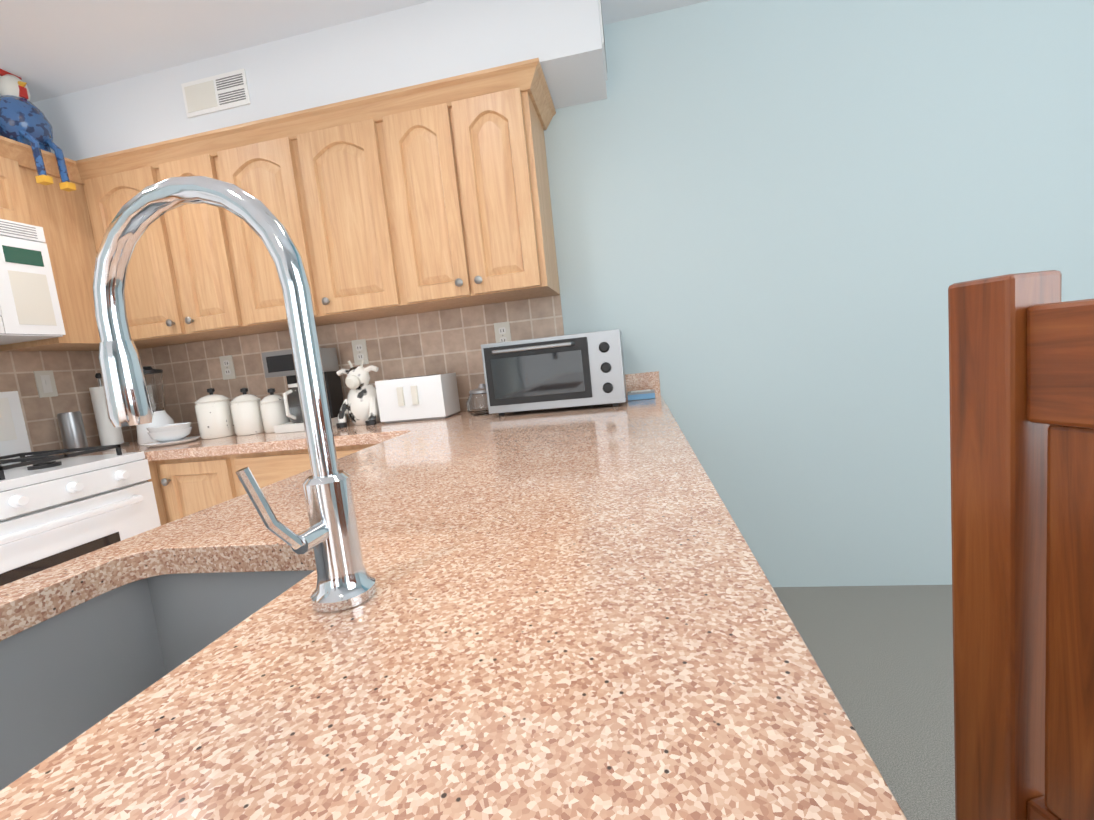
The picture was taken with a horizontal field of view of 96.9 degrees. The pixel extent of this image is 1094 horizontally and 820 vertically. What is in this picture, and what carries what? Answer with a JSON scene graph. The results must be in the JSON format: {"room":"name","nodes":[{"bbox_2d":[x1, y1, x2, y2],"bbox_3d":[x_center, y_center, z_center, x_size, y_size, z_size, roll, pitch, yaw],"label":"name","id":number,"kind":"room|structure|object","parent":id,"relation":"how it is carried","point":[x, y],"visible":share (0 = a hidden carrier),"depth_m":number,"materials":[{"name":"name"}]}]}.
{"room":"kitchen","nodes":[
{"label":"kitchen","id":0,"kind":"room"},
{"bbox_2d":[0,0,709,102],"bbox_3d":[-1.581,-1.512,-1.280,3.230,0.950,7.050,-5,6,11],"label":"ceiling","id":1,"kind":"structure","parent":0,"point":[49,49],"depth_m":1.79,"materials":[{"name":"white paint"}]},
{"bbox_2d":[32,0,606,160],"bbox_3d":[-1.080,-1.313,2.087,2.630,0.285,0.350,-5,6,11],"label":"ceiling soffit","id":2,"kind":"structure","parent":1,"relation":"attached to","point":[434,40],"depth_m":1.86,"materials":[{"name":"white paint"}]},
{"bbox_2d":[181,68,250,117],"bbox_3d":[-1.335,-1.273,1.953,0.295,0.130,0.009,-5,6,11],"label":"air vent","id":3,"kind":"object","parent":2,"relation":"attached to","point":[217,93],"visible":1,"depth_m":1.95,"materials":[{"name":"white metal"}]},
{"bbox_2d":[598,0,607,80],"bbox_3d":[0.212,-1.425,1.842,0.009,0.200,0.250,-5,6,11],"label":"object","id":4,"kind":"object","parent":2,"relation":"attached to","point":[602,34],"visible":1,"depth_m":1.74,"materials":[{"name":"white"}]},
{"bbox_2d":[544,0,1093,586],"bbox_3d":[0.505,-0.869,2.118,5.950,3.400,0.150,-5,6,11],"label":"wall","id":5,"kind":"structure","parent":0,"point":[780,226],"depth_m":1.98,"materials":[{"name":"blue paint"}]},
{"bbox_2d":[80,144,221,345],"bbox_3d":[-1.774,-0.721,2.285,0.371,0.768,0.349,-5,6,11],"label":"upper cabinet","id":6,"kind":"object","parent":5,"relation":"attached to","point":[154,317],"depth_m":2.11,"materials":[{"name":"brown wood"}]},
{"bbox_2d":[152,131,283,337],"bbox_3d":[-1.451,-0.749,2.224,0.290,0.768,0.349,-5,6,11],"label":"upper cabinet","id":7,"kind":"object","parent":5,"relation":"attached to","point":[197,233],"depth_m":2.06,"materials":[{"name":"brown wood"}]},
{"bbox_2d":[208,94,431,329],"bbox_3d":[-0.946,-0.792,2.129,0.740,0.768,0.349,-5,6,11],"label":"upper cabinet","id":8,"kind":"object","parent":5,"relation":"attached to","point":[321,171],"depth_m":1.95,"materials":[{"name":"brown wood"}]},
{"bbox_2d":[376,60,559,310],"bbox_3d":[-0.298,-0.847,2.006,0.585,0.768,0.349,-5,6,11],"label":"upper cabinet","id":9,"kind":"object","parent":5,"relation":"attached to","point":[431,196],"depth_m":1.84,"materials":[{"name":"brown wood"}]},
{"bbox_2d":[773,585,954,819],"bbox_3d":[1.261,1.208,-1.383,3.220,0.100,7.150,-5,6,11],"label":"floor","id":10,"kind":"structure","parent":0,"point":[882,656],"depth_m":1.57,"materials":[{"name":"carpet"}]},
{"bbox_2d":[948,270,1093,819],"bbox_3d":[0.282,0.500,0.244,0.412,1.150,0.436,-7,6,-9],"label":"bar chair","id":11,"kind":"object","parent":10,"relation":"on","point":[1021,368],"visible":1,"depth_m":0.39,"materials":[{"name":"brown wood"}]},
{"bbox_3d":[-1.652,1.456,-0.832,2.730,0.100,7.150,-5,6,11],"label":"floor","id":12,"kind":"structure","parent":0,"visible":0},
{"bbox_2d":[0,391,160,585],"bbox_3d":[-1.967,0.541,1.630,0.715,1.195,0.880,-5,6,11],"label":"stove","id":13,"kind":"object","parent":12,"relation":"on","point":[55,510],"visible":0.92,"depth_m":1.73,"materials":[{"name":"white metal"}]},
{"bbox_2d":[0,176,906,819],"bbox_3d":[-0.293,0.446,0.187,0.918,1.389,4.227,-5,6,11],"label":"kitchen countertop","id":14,"kind":"structure","parent":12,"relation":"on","point":[578,612],"depth_m":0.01,"materials":[{"name":"brown stone"}]},
{"bbox_2d":[33,370,57,397],"bbox_3d":[-2.280,-0.119,2.209,0.012,0.120,0.070,-5,6,11],"label":"light switch","id":15,"kind":"object","parent":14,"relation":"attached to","point":[45,383],"visible":1,"depth_m":2.21,"materials":[{"name":"white plastic"}]},
{"bbox_2d":[57,411,87,453],"bbox_3d":[-2.149,0.104,2.199,0.080,0.190,0.080,-5,6,11],"label":"steel tumbler","id":16,"kind":"object","parent":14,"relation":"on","point":[72,429],"visible":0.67,"depth_m":2.17,"materials":[{"name":"silver metal"}]},
{"bbox_2d":[89,373,129,446],"bbox_3d":[-2.114,0.001,2.323,0.120,0.360,0.120,-5,6,11],"label":"paper towel","id":17,"kind":"object","parent":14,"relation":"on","point":[109,433],"visible":0.73,"depth_m":2.29,"materials":[{"name":"white paper"}]},
{"bbox_2d":[136,366,173,445],"bbox_3d":[-1.892,-0.025,2.321,0.156,0.366,0.156,-5,6,11],"label":"blender","id":18,"kind":"object","parent":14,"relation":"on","point":[155,385],"visible":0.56,"depth_m":2.29,"materials":[{"name":"white plastic"}]},
{"bbox_2d":[143,422,199,446],"bbox_3d":[-1.708,0.111,2.204,0.210,0.084,0.210,-5,6,11],"label":"bowls","id":19,"kind":"object","parent":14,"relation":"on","point":[169,434],"visible":1,"depth_m":2.15,"materials":[{"name":"white ceramic"}]},
{"bbox_2d":[194,388,234,438],"bbox_3d":[-1.568,0.011,2.289,0.144,0.233,0.144,-5,6,11],"label":"canister","id":20,"kind":"object","parent":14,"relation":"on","point":[214,415],"visible":0.98,"depth_m":2.24,"materials":[{"name":"ceramic"}]},
{"bbox_2d":[219,355,235,379],"bbox_3d":[-1.641,-0.218,2.491,0.072,0.120,0.007,-5,6,11],"label":"electrical outlet","id":21,"kind":"object","parent":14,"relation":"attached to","point":[227,367],"visible":1,"depth_m":2.49,"materials":[{"name":"white plastic"}]},
{"bbox_2d":[92,176,376,612],"bbox_3d":[-0.323,-0.010,0.452,0.258,0.416,0.110,-5,6,11],"label":"faucet","id":22,"kind":"object","parent":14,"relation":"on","point":[343,584],"depth_m":0.46,"materials":[{"name":"silver metal"}]},
{"bbox_2d":[230,388,264,435],"bbox_3d":[-1.407,0.003,2.279,0.128,0.218,0.128,-5,6,11],"label":"canister","id":23,"kind":"object","parent":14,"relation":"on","point":[246,413],"visible":0.96,"depth_m":2.23,"materials":[{"name":"ceramic"}]},
{"bbox_2d":[260,388,289,432],"bbox_3d":[-1.272,-0.002,2.265,0.112,0.203,0.112,-5,6,11],"label":"canister","id":24,"kind":"object","parent":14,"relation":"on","point":[272,408],"visible":0.75,"depth_m":2.22,"materials":[{"name":"ceramic"}]},
{"bbox_2d":[261,348,346,433],"bbox_3d":[-1.115,-0.093,2.222,0.210,0.360,0.267,-5,6,11],"label":"coffee maker","id":25,"kind":"object","parent":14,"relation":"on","point":[278,363],"visible":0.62,"depth_m":2.15,"materials":[{"name":"white"}]},
{"bbox_2d":[336,359,379,427],"bbox_3d":[-0.832,-0.081,2.170,0.199,0.287,0.190,-5,6,11],"label":"cow figurine","id":26,"kind":"object","parent":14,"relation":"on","point":[360,405],"visible":1,"depth_m":2.13,"materials":[{"name":"ceramic"}]},
{"bbox_2d":[351,339,368,364],"bbox_3d":[-0.907,-0.280,2.352,0.072,0.120,0.007,-5,6,11],"label":"electrical outlet","id":27,"kind":"object","parent":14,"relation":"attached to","point":[359,348],"visible":0.96,"depth_m":2.35,"materials":[{"name":"white plastic"}]},
{"bbox_2d":[375,373,459,422],"bbox_3d":[-0.569,-0.055,2.147,0.300,0.186,0.192,-5,6,11],"label":"toaster","id":28,"kind":"object","parent":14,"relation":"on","point":[427,397],"visible":1,"depth_m":2.07,"materials":[{"name":"white plastic"}]},
{"bbox_2d":[466,384,488,414],"bbox_3d":[-0.273,-0.050,2.091,0.156,0.127,0.156,-5,6,11],"label":"glass jar","id":29,"kind":"object","parent":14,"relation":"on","point":[476,403],"visible":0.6,"depth_m":2.03,"materials":[{"name":"clear glass"}]},
{"bbox_2d":[494,322,510,342],"bbox_3d":[-0.202,-0.340,2.219,0.072,0.120,0.007,-5,6,11],"label":"electrical outlet","id":30,"kind":"object","parent":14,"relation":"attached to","point":[502,332],"visible":0.85,"depth_m":2.21,"materials":[{"name":"white plastic"}]},
{"bbox_2d":[481,329,626,415],"bbox_3d":[0.044,-0.151,1.973,0.530,0.285,0.376,-5,6,11],"label":"toaster oven","id":31,"kind":"object","parent":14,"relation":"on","point":[580,369],"visible":1,"depth_m":1.82,"materials":[{"name":"silver metal"}]},
{"bbox_2d":[627,389,654,400],"bbox_3d":[0.390,-0.064,2.012,0.110,0.033,0.080,-5,6,11],"label":"sponge","id":32,"kind":"object","parent":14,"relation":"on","point":[641,394],"visible":1,"depth_m":1.98,"materials":[{"name":"blue"}]},
{"bbox_3d":[-2.626,-0.416,1.019,0.150,3.400,3.500,-5,6,11],"label":"wall","id":33,"kind":"structure","parent":0,"visible":0},
{"bbox_2d":[0,136,63,350],"bbox_3d":[-2.246,-0.613,1.758,0.349,0.768,0.426,-5,6,11],"label":"upper cabinet","id":34,"kind":"object","parent":33,"relation":"attached to","point":[16,204],"depth_m":1.89,"materials":[{"name":"brown wood"}]},
{"bbox_2d":[0,219,65,344],"bbox_3d":[-2.215,-0.441,1.547,0.455,0.428,0.870,-5,6,11],"label":"microwave","id":35,"kind":"object","parent":34,"relation":"attached to","point":[30,309],"visible":1,"depth_m":1.85,"materials":[{"name":"white"}]},
{"bbox_2d":[20,143,100,350],"bbox_3d":[-2.188,-0.656,2.085,0.349,0.768,0.244,-5,6,11],"label":"upper cabinet","id":36,"kind":"object","parent":33,"relation":"attached to","point":[62,215],"depth_m":2.07,"materials":[{"name":"brown wood"}]},
{"bbox_2d":[0,69,75,191],"bbox_3d":[-2.103,-1.121,1.941,0.272,0.475,0.180,-5,6,11],"label":"rooster","id":37,"kind":"object","parent":36,"relation":"on","point":[23,119],"visible":0.92,"depth_m":1.90,"materials":[{"name":"blue"}]}
]}

